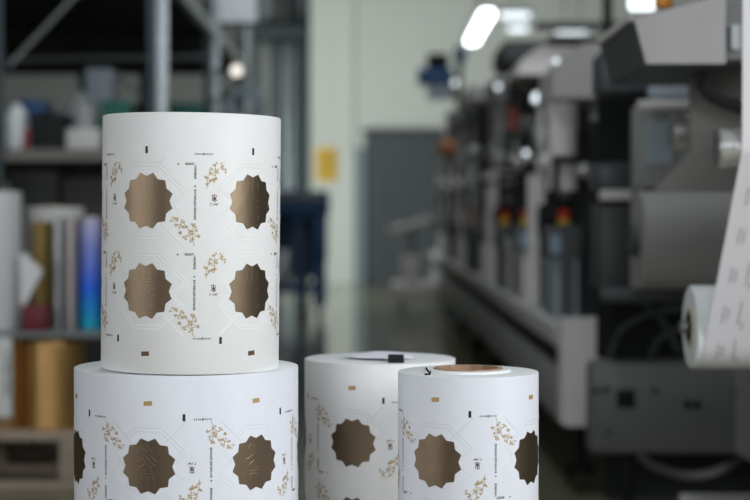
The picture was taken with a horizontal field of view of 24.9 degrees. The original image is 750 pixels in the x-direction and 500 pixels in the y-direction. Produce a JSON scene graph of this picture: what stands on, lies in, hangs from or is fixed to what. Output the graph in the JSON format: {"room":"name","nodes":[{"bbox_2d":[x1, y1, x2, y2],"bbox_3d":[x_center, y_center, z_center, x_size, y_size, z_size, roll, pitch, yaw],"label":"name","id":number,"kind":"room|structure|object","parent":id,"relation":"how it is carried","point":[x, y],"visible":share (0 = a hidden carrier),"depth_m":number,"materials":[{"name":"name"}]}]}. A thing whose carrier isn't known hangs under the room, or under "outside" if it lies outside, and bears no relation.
{"room":"print shop","nodes":[
{"label":"print shop","id":0,"kind":"room"},
{"bbox_2d":[0,325,100,337],"bbox_3d":[-1.150,0.278,5.936,0.567,0.020,0.580,0,1,0],"label":"shelf","id":1,"kind":"object","parent":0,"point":[51,333],"visible":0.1,"depth_m":5.65,"materials":[{"name":"grey metal"}]},
{"bbox_2d":[0,191,21,330],"bbox_3d":[-1.363,0.034,5.802,0.310,0.473,0.310,0,1,0],"label":"roll","id":2,"kind":"object","parent":1,"relation":"on","point":[10,202],"visible":0.94,"depth_m":5.73,"materials":[{"name":"white paper"}]},
{"bbox_2d":[22,304,48,330],"bbox_3d":[-1.140,0.228,5.713,0.080,0.088,0.055,0,1,0],"label":"box","id":3,"kind":"object","parent":1,"relation":"on","point":[35,317],"visible":1,"depth_m":5.69,"materials":[{"name":"red cardboard"}]},
{"bbox_2d":[20,252,42,304],"bbox_3d":[-1.153,0.095,5.708,0.077,0.177,0.004,0,1,0],"label":"card","id":4,"kind":"object","parent":3,"relation":"on","point":[30,272],"visible":1,"depth_m":5.71,"materials":[{"name":"white paper"}]},
{"bbox_2d":[31,221,52,328],"bbox_3d":[-1.142,0.085,5.823,0.072,0.370,0.072,0,1,0],"label":"roll","id":5,"kind":"object","parent":1,"relation":"on","point":[41,231],"visible":0.56,"depth_m":5.79,"materials":[{"name":"gold metal"}]},
{"bbox_2d":[23,206,83,325],"bbox_3d":[-1.144,0.055,6.062,0.214,0.421,0.214,0,1,0],"label":"roll","id":6,"kind":"object","parent":1,"relation":"on","point":[43,213],"visible":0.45,"depth_m":5.98,"materials":[{"name":"paper"}]},
{"bbox_2d":[52,216,64,328],"bbox_3d":[-1.084,0.077,5.822,0.041,0.387,0.041,0,1,0],"label":"roll","id":7,"kind":"object","parent":1,"relation":"on","point":[58,222],"visible":1,"depth_m":5.80,"materials":[{"name":"silver metal"}]},
{"bbox_2d":[65,217,75,329],"bbox_3d":[-1.035,0.079,5.782,0.034,0.384,0.034,0,1,0],"label":"roll","id":8,"kind":"object","parent":1,"relation":"on","point":[70,222],"visible":1,"depth_m":5.77,"materials":[{"name":"grey paper"}]},
{"bbox_2d":[77,217,101,329],"bbox_3d":[-0.969,0.078,5.822,0.103,0.384,0.103,0,1,0],"label":"roll","id":9,"kind":"object","parent":1,"relation":"on","point":[89,229],"visible":0.8,"depth_m":5.78,"materials":[{"name":"blue plastic"}]},
{"bbox_2d":[4,0,309,191],"bbox_3d":[-3.442,-2.187,25.863,5.115,5.200,0.200,0,1,0],"label":"wall","id":10,"kind":"structure","parent":0,"point":[60,90],"depth_m":25.76,"materials":[{"name":"grey paint"}]},
{"bbox_2d":[261,0,272,115],"bbox_3d":[-1.588,-2.171,25.014,0.147,5.200,0.300,0,1,0],"label":"trim","id":11,"kind":"structure","parent":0,"point":[266,48],"depth_m":24.86,"materials":[{"name":"grey metal"}]},
{"bbox_2d":[310,0,310,281],"bbox_3d":[-0.795,-2.166,24.764,0.220,5.200,2.000,0,1,0],"label":"wall","id":12,"kind":"structure","parent":0,"point":[310,0],"depth_m":23.76,"materials":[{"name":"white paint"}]},
{"bbox_2d":[295,0,309,278],"bbox_3d":[-1.066,-2.171,25.014,0.191,5.200,0.300,0,1,0],"label":"trim","id":13,"kind":"structure","parent":12,"relation":"attached to","point":[302,49],"depth_m":24.87,"materials":[{"name":"metal"}]},
{"bbox_2d":[0,279,678,499],"bbox_3d":[0.500,0.762,10.016,13.200,0.100,32.200,0,1,0],"label":"floor","id":14,"kind":"structure","parent":0,"point":[365,317],"depth_m":12.29,"materials":[{"name":"grey concrete"}]},
{"bbox_2d":[0,427,73,490],"bbox_3d":[-1.344,0.689,6.054,0.771,0.194,0.920,0,1,0],"label":"wooden pallet","id":15,"kind":"object","parent":14,"relation":"on","point":[18,441],"visible":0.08,"depth_m":5.61,"materials":[{"name":"brown wood"}]},
{"bbox_2d":[0,337,28,430],"bbox_3d":[-1.285,0.442,5.771,0.165,0.311,0.276,0,1,0],"label":"carton","id":16,"kind":"object","parent":15,"relation":"on","point":[8,345],"visible":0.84,"depth_m":5.64,"materials":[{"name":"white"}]},
{"bbox_2d":[17,338,21,427],"bbox_3d":[-1.201,0.444,5.729,0.024,0.308,0.024,0,1,0],"label":"roll","id":17,"kind":"object","parent":15,"relation":"on","point":[19,340],"visible":0.56,"depth_m":5.72,"materials":[{"name":"orange"}]},
{"bbox_2d":[22,338,84,430],"bbox_3d":[-1.085,0.449,5.739,0.209,0.298,0.209,0,1,0],"label":"roll","id":18,"kind":"object","parent":15,"relation":"on","point":[48,364],"visible":0.92,"depth_m":5.65,"materials":[{"name":"gold metal"}]},
{"bbox_2d":[0,0,249,190],"bbox_3d":[-1.823,-0.976,9.348,1.935,3.400,4.790,0,1,0],"label":"storage rack","id":19,"kind":"object","parent":14,"relation":"on","point":[154,40],"visible":0.31,"depth_m":9.25,"materials":[{"name":"metal"}]},
{"bbox_2d":[5,103,28,148],"bbox_3d":[-1.548,-0.531,7.362,0.102,0.213,0.121,0,1,0],"label":"bottle","id":20,"kind":"object","parent":19,"relation":"on","point":[17,119],"visible":0.72,"depth_m":7.32,"materials":[{"name":"white plastic"}]},
{"bbox_2d":[23,128,30,148],"bbox_3d":[-1.488,-0.473,7.322,0.056,0.100,0.056,0,1,0],"label":"can","id":21,"kind":"object","parent":19,"relation":"on","point":[26,135],"visible":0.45,"depth_m":7.30,"materials":[{"name":"red"}]},
{"bbox_2d":[17,100,53,127],"bbox_3d":[-1.531,-0.549,7.666,0.119,0.239,0.250,0,1,0],"label":"carton","id":22,"kind":"object","parent":19,"relation":"on","point":[31,106],"visible":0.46,"depth_m":7.54,"materials":[{"name":"blue"}]},
{"bbox_2d":[9,170,77,338],"bbox_3d":[-1.436,0.140,7.404,0.206,0.959,0.500,0,1,0],"label":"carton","id":23,"kind":"object","parent":19,"relation":"on","point":[38,188],"visible":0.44,"depth_m":7.15,"materials":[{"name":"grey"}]},
{"bbox_2d":[29,113,71,148],"bbox_3d":[-1.401,-0.505,7.364,0.140,0.163,0.255,0,1,0],"label":"crate","id":24,"kind":"object","parent":19,"relation":"on","point":[48,130],"visible":0.78,"depth_m":7.24,"materials":[{"name":"black plastic"}]},
{"bbox_2d":[62,178,101,362],"bbox_3d":[-1.194,0.155,7.404,0.244,0.929,0.500,0,1,0],"label":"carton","id":25,"kind":"object","parent":19,"relation":"on","point":[86,193],"visible":0.23,"depth_m":7.15,"materials":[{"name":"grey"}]},
{"bbox_2d":[65,91,100,128],"bbox_3d":[-1.367,-0.591,7.976,0.178,0.310,0.270,0,1,0],"label":"bag","id":26,"kind":"object","parent":19,"relation":"on","point":[80,98],"visible":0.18,"depth_m":7.93,"materials":[{"name":"grey plastic"}]},
{"bbox_2d":[66,129,102,148],"bbox_3d":[-1.254,-0.474,7.417,0.145,0.099,0.250,0,1,0],"label":"carton","id":27,"kind":"object","parent":19,"relation":"on","point":[75,138],"visible":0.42,"depth_m":7.29,"materials":[{"name":"white cardboard"}]},
{"bbox_2d":[74,104,96,128],"bbox_3d":[-1.301,-0.542,7.641,0.100,0.226,0.100,0,1,0],"label":"tub","id":28,"kind":"object","parent":19,"relation":"on","point":[85,115],"visible":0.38,"depth_m":7.60,"materials":[{"name":"white plastic"}]},
{"bbox_2d":[86,68,118,110],"bbox_3d":[-1.331,-0.661,8.314,0.128,0.438,0.250,0,1,0],"label":"carton","id":29,"kind":"object","parent":19,"relation":"on","point":[102,84],"visible":0.44,"depth_m":8.19,"materials":[{"name":"grey cardboard"}]},
{"bbox_2d":[99,101,136,129],"bbox_3d":[-1.165,-0.550,7.738,0.133,0.238,0.306,0,1,0],"label":"crate","id":30,"kind":"object","parent":19,"relation":"on","point":[107,107],"visible":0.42,"depth_m":7.59,"materials":[{"name":"teal plastic"}]},
{"bbox_2d":[133,103,147,111],"bbox_3d":[-1.115,-0.566,8.116,0.094,0.256,0.250,0,1,0],"label":"carton","id":31,"kind":"object","parent":19,"relation":"on","point":[141,107],"visible":0.14,"depth_m":7.99,"materials":[{"name":"black"}]},
{"bbox_2d":[169,103,203,111],"bbox_3d":[-1.095,-0.664,9.986,0.221,0.381,0.306,0,1,0],"label":"crate","id":32,"kind":"object","parent":19,"relation":"on","point":[173,107],"visible":0.21,"depth_m":9.84,"materials":[{"name":"teal plastic"}]},
{"bbox_2d":[195,0,205,9],"bbox_3d":[-0.957,-1.310,8.588,0.226,0.200,0.647,0,1,0],"label":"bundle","id":33,"kind":"object","parent":19,"relation":"on","point":[201,3],"visible":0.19,"depth_m":8.53,"materials":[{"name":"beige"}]},
{"bbox_2d":[213,64,243,77],"bbox_3d":[-0.781,-0.950,9.125,0.080,0.072,0.348,0,1,-23],"label":"work lamp","id":34,"kind":"object","parent":19,"relation":"attached to","point":[237,71],"visible":1,"depth_m":8.99,"materials":[{"name":"white"}]},
{"bbox_2d":[213,85,266,114],"bbox_3d":[-0.713,-0.749,8.995,0.223,0.216,0.624,0,1,-12],"label":"coil","id":35,"kind":"object","parent":19,"relation":"hanging from","point":[240,91],"visible":0.61,"depth_m":8.71,"materials":[{"name":"grey metal"}]},
{"bbox_2d":[275,43,294,278],"bbox_3d":[-1.338,-1.320,25.280,0.296,3.488,0.090,0,1,0],"label":"pipe","id":36,"kind":"object","parent":14,"relation":"on","point":[277,45],"visible":0.62,"depth_m":25.23,"materials":[{"name":"metal"}]},
{"bbox_2d":[279,191,329,319],"bbox_3d":[-0.706,0.042,15.290,0.582,1.140,0.637,0,1,0],"label":"trolley","id":37,"kind":"object","parent":14,"relation":"on","point":[308,211],"visible":0.69,"depth_m":15.03,"materials":[{"name":"blue"}]},
{"bbox_2d":[279,249,290,284],"bbox_3d":[-0.827,0.151,15.276,0.140,0.318,0.260,0,1,0],"label":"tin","id":38,"kind":"object","parent":37,"relation":"on","point":[285,254],"visible":0.56,"depth_m":15.15,"materials":[{"name":"metal"}]},
{"bbox_2d":[293,229,304,284],"bbox_3d":[-0.682,0.062,15.274,0.090,0.498,0.260,0,1,0],"label":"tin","id":39,"kind":"object","parent":37,"relation":"on","point":[294,230],"visible":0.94,"depth_m":15.15,"materials":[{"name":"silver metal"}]},
{"bbox_2d":[279,283,320,292],"bbox_3d":[-0.721,0.342,15.309,0.492,0.060,0.560,0,1,0],"label":"tray","id":40,"kind":"object","parent":37,"relation":"on","point":[306,287],"depth_m":15.03,"materials":[{"name":"blue"}]},
{"bbox_2d":[280,191,329,215],"bbox_3d":[-0.706,-0.418,15.295,0.582,0.220,0.600,0,1,0],"label":"tray","id":41,"kind":"object","parent":37,"relation":"on","point":[292,203],"depth_m":15.00,"materials":[{"name":"blue plastic"}]},
{"bbox_2d":[387,216,444,316],"bbox_3d":[0.375,0.141,15.806,0.528,0.923,0.800,0,1,0],"label":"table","id":42,"kind":"object","parent":14,"relation":"on","point":[410,287],"visible":1,"depth_m":15.51,"materials":[{"name":"grey metal"}]},
{"bbox_2d":[430,251,596,476],"bbox_3d":[1.045,0.389,11.834,0.910,0.576,12.750,0,1,0],"label":"press base","id":43,"kind":"object","parent":14,"relation":"on","point":[519,332],"visible":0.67,"depth_m":6.48,"materials":[{"name":"black metal"}]},
{"bbox_2d":[417,46,474,254],"bbox_3d":[0.931,-0.940,16.417,1.058,1.957,1.063,0,1,0],"label":"printing unit","id":44,"kind":"object","parent":43,"relation":"on","point":[438,78],"visible":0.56,"depth_m":15.92,"materials":[{"name":"black metal"}]},
{"bbox_2d":[444,109,462,259],"bbox_3d":[1.020,-0.565,14.674,0.880,1.273,0.963,0,1,0],"label":"printing unit","id":45,"kind":"object","parent":43,"relation":"on","point":[452,119],"visible":0.23,"depth_m":14.31,"materials":[{"name":"black metal"}]},
{"bbox_2d":[452,80,489,270],"bbox_3d":[0.982,-0.492,11.559,0.957,1.245,0.993,0,1,0],"label":"printing unit","id":46,"kind":"object","parent":43,"relation":"on","point":[474,95],"visible":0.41,"depth_m":11.23,"materials":[{"name":"black metal"}]},
{"bbox_2d":[467,212,472,222],"bbox_3d":[0.630,-0.214,11.168,0.052,0.068,0.052,0,1,0],"label":"switch","id":47,"kind":"object","parent":46,"relation":"attached to","point":[470,214],"depth_m":11.15,"materials":[{"name":"red"}]},
{"bbox_2d":[438,105,503,264],"bbox_3d":[0.962,-0.503,13.050,0.996,1.210,1.013,0,1,0],"label":"printing unit","id":48,"kind":"object","parent":43,"relation":"on","point":[446,147],"visible":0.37,"depth_m":12.72,"materials":[{"name":"black metal"}]},
{"bbox_2d":[438,139,455,156],"bbox_3d":[0.534,-0.757,12.608,0.140,0.140,0.140,0,1,0],"label":"lamp","id":49,"kind":"object","parent":48,"relation":"attached to","point":[446,147],"depth_m":12.56,"materials":[{"name":"brown"}]},
{"bbox_2d":[473,76,527,279],"bbox_3d":[1.020,-0.422,10.075,0.880,1.160,0.963,0,1,0],"label":"printing unit","id":50,"kind":"object","parent":43,"relation":"on","point":[495,100],"visible":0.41,"depth_m":9.72,"materials":[{"name":"black metal"}]},
{"bbox_2d":[493,40,546,289],"bbox_3d":[1.019,-0.426,8.660,0.883,1.223,0.993,0,1,0],"label":"printing unit","id":51,"kind":"object","parent":43,"relation":"on","point":[510,53],"visible":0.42,"depth_m":8.35,"materials":[{"name":"black metal"}]},
{"bbox_2d":[499,210,509,223],"bbox_3d":[0.630,-0.160,8.268,0.052,0.068,0.052,0,1,0],"label":"switch","id":52,"kind":"object","parent":51,"relation":"attached to","point":[504,214],"depth_m":8.25,"materials":[{"name":"red"}]},
{"bbox_2d":[504,45,572,301],"bbox_3d":[1.020,-0.343,7.462,0.880,1.100,0.993,0,1,0],"label":"printing unit","id":53,"kind":"object","parent":43,"relation":"on","point":[529,71],"visible":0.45,"depth_m":7.13,"materials":[{"name":"black metal"}]},
{"bbox_2d":[520,209,526,224],"bbox_3d":[0.630,-0.137,7.069,0.052,0.068,0.052,0,1,0],"label":"switch","id":54,"kind":"object","parent":53,"relation":"attached to","point":[523,213],"depth_m":7.05,"materials":[{"name":"red"}]},
{"bbox_2d":[532,93,537,102],"bbox_3d":[0.664,-0.623,6.965,0.044,0.044,0.012,0,1,0],"label":"lamp","id":55,"kind":"object","parent":53,"relation":"attached to","point":[535,96],"depth_m":6.96,"materials":[{"name":"white"}]},
{"bbox_2d":[537,43,601,319],"bbox_3d":[1.020,-0.255,6.123,0.880,0.975,1.173,0,1,0],"label":"printing unit","id":56,"kind":"object","parent":43,"relation":"on","point":[568,101],"visible":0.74,"depth_m":5.79,"materials":[{"name":"black metal"}]},
{"bbox_2d":[557,210,569,226],"bbox_3d":[0.645,-0.109,5.819,0.045,0.059,0.045,0,1,0],"label":"switch","id":57,"kind":"object","parent":56,"relation":"attached to","point":[563,215],"depth_m":5.80,"materials":[{"name":"red plastic"}]},
{"bbox_2d":[535,0,617,46],"bbox_3d":[1.163,-0.342,7.540,0.915,2.200,1.230,0,1,0],"label":"gantry","id":58,"kind":"object","parent":14,"relation":"on","point":[607,22],"visible":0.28,"depth_m":6.92,"materials":[{"name":"black metal"}]},
{"bbox_2d":[586,0,749,499],"bbox_3d":[1.046,-0.070,4.262,1.522,1.780,3.107,1,1,26],"label":"rewinder","id":59,"kind":"object","parent":14,"relation":"on","point":[667,81],"visible":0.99,"depth_m":4.72,"materials":[{"name":"grey metal"}]},
{"bbox_2d":[617,390,634,407],"bbox_3d":[0.709,0.421,4.806,0.051,0.051,0.007,0,1,0],"label":"socket","id":60,"kind":"object","parent":59,"relation":"attached to","point":[625,398],"depth_m":4.80,"materials":[{"name":"black plastic"}]},
{"bbox_2d":[604,453,749,498],"bbox_3d":[1.560,0.665,5.329,1.680,0.230,0.030,0,1,0],"label":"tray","id":61,"kind":"object","parent":59,"relation":"on","point":[649,483],"depth_m":5.31,"materials":[{"name":"black metal"}]},
{"bbox_2d":[627,191,733,288],"bbox_3d":[0.814,-0.024,4.100,0.400,0.236,0.236,0,1,0],"label":"roll","id":62,"kind":"object","parent":59,"relation":"on","point":[675,240],"visible":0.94,"depth_m":4.00,"materials":[{"name":"grey paper"}]},
{"bbox_2d":[678,0,749,368],"bbox_3d":[0.775,-0.321,2.914,0.474,1.067,0.308,0,1,0],"label":"roll","id":63,"kind":"object","parent":59,"relation":"attached to","point":[714,327],"visible":1,"depth_m":2.90,"materials":[{"name":"paper"}]},
{"bbox_2d":[679,494,749,499],"bbox_3d":[0.926,0.714,4.089,0.346,0.218,0.250,0,1,0],"label":"carton","id":64,"kind":"object","parent":14,"relation":"on","point":[681,496],"visible":1,"depth_m":4.16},
{"bbox_3d":[-0.130,0.648,2.163,0.980,0.423,0.700,0,1,0],"label":"bench","id":65,"kind":"object","parent":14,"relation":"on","visible":0},
{"bbox_2d":[74,360,298,499],"bbox_3d":[-0.225,0.288,2.036,0.267,0.300,0.266,0,1,0],"label":"roll","id":66,"kind":"object","parent":65,"relation":"on","point":[137,436],"visible":0.97,"depth_m":1.92,"materials":[{"name":"white paper"}]},
{"bbox_2d":[101,112,280,374],"bbox_3d":[-0.216,-0.009,2.000,0.217,0.298,0.212,1,1,0],"label":"roll","id":67,"kind":"object","parent":66,"relation":"on","point":[190,255],"visible":1,"depth_m":1.91,"materials":[{"name":"white paper"}]},
{"bbox_2d":[304,352,454,499],"bbox_3d":[0.007,0.289,2.276,0.202,0.290,0.202,0,1,-20],"label":"roll","id":68,"kind":"object","parent":65,"relation":"on","point":[351,410],"visible":0.54,"depth_m":2.18,"materials":[{"name":"white paper"}]},
{"bbox_2d":[307,386,397,499],"bbox_3d":[0.007,0.290,2.273,0.202,0.236,0.196,0,1,0],"label":"print","id":69,"kind":"object","parent":68,"relation":"attached to","point":[352,431],"depth_m":2.18,"materials":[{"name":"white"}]},
{"bbox_2d":[345,351,416,358],"bbox_3d":[0.007,0.140,2.267,0.097,0.008,0.084,0,1,0],"label":"roll core","id":70,"kind":"object","parent":68,"relation":"on","point":[372,354],"visible":0.8,"depth_m":2.25,"materials":[{"name":"white paper"}]},
{"bbox_2d":[388,354,403,362],"bbox_3d":[0.027,0.141,2.205,0.021,0.009,0.032,0,1,0],"label":"tape","id":71,"kind":"object","parent":68,"relation":"on","point":[392,358],"visible":1,"depth_m":2.20,"materials":[{"name":"black plastic"}]},
{"bbox_2d":[398,364,538,499],"bbox_3d":[0.111,0.289,2.026,0.167,0.299,0.167,0,1,0],"label":"roll","id":72,"kind":"object","parent":65,"relation":"on","point":[466,431],"visible":0.99,"depth_m":1.95,"materials":[{"name":"white paper"}]},
{"bbox_2d":[311,0,696,282],"bbox_3d":[3.058,-2.145,23.614,7.885,5.200,0.300,0,1,0],"label":"wall","id":73,"kind":"structure","parent":0,"point":[393,39],"depth_m":23.45,"materials":[{"name":"white paint"}]},
{"bbox_2d":[315,148,336,180],"bbox_3d":[-0.675,-1.181,23.465,0.294,0.456,0.033,0,1,0],"label":"notice","id":74,"kind":"object","parent":73,"relation":"attached to","point":[325,158],"visible":1,"depth_m":23.45,"materials":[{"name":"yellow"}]},
{"bbox_2d":[346,0,353,282],"bbox_3d":[-0.346,-2.142,23.439,0.111,5.200,0.050,0,1,0],"label":"trim","id":75,"kind":"structure","parent":73,"relation":"attached to","point":[349,3],"depth_m":23.42,"materials":[{"name":"white paint"}]},
{"bbox_2d":[355,128,474,283],"bbox_3d":[0.898,-0.606,23.398,2.350,2.130,0.150,0,1,0],"label":"door","id":76,"kind":"structure","parent":73,"relation":"in","point":[397,169],"depth_m":23.38,"materials":[{"name":"grey metal"}]},
{"bbox_3d":[0.500,-4.537,9.916,13.200,0.100,32.200,0,1,0],"label":"ceiling","id":77,"kind":"structure","parent":0,"visible":0},
{"bbox_2d":[218,0,257,26],"bbox_3d":[-0.674,-2.781,8.354,0.193,3.354,0.040,0,1,0],"label":"board","id":78,"kind":"object","parent":77,"relation":"hanging from","point":[233,13],"visible":1,"depth_m":8.37,"materials":[{"name":"white"}]},
{"bbox_2d":[254,0,309,42],"bbox_3d":[-1.339,-3.871,24.431,0.796,1.779,0.320,0,1,0],"label":"ventilation duct","id":79,"kind":"object","parent":77,"relation":"hanging from","point":[267,31],"visible":0.93,"depth_m":24.31,"materials":[{"name":"metal"}]},
{"bbox_2d":[463,0,497,44],"bbox_3d":[0.767,-3.071,12.494,0.139,2.930,1.940,0,1,0],"label":"lamp","id":80,"kind":"object","parent":77,"relation":"hanging from","point":[483,15],"visible":1,"depth_m":12.11,"materials":[{"name":"white"}]},
{"bbox_2d":[497,0,532,18],"bbox_3d":[1.235,-3.315,14.990,0.305,2.535,0.140,0,1,0],"label":"lamp","id":81,"kind":"object","parent":77,"relation":"hanging from","point":[507,13],"visible":1,"depth_m":14.97,"materials":[{"name":"white"}]},
{"bbox_2d":[505,0,530,30],"bbox_3d":[1.430,-3.405,16.989,0.240,2.430,0.140,0,1,0],"label":"lamp","id":82,"kind":"object","parent":77,"relation":"hanging from","point":[513,26],"visible":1,"depth_m":16.97,"materials":[{"name":"white"}]},
{"bbox_2d":[556,0,587,32],"bbox_3d":[1.506,-3.102,12.984,0.285,2.885,0.120,0,1,0],"label":"lamp","id":83,"kind":"object","parent":77,"relation":"hanging from","point":[563,0],"visible":0.19,"depth_m":12.99,"materials":[{"name":"white plastic"}]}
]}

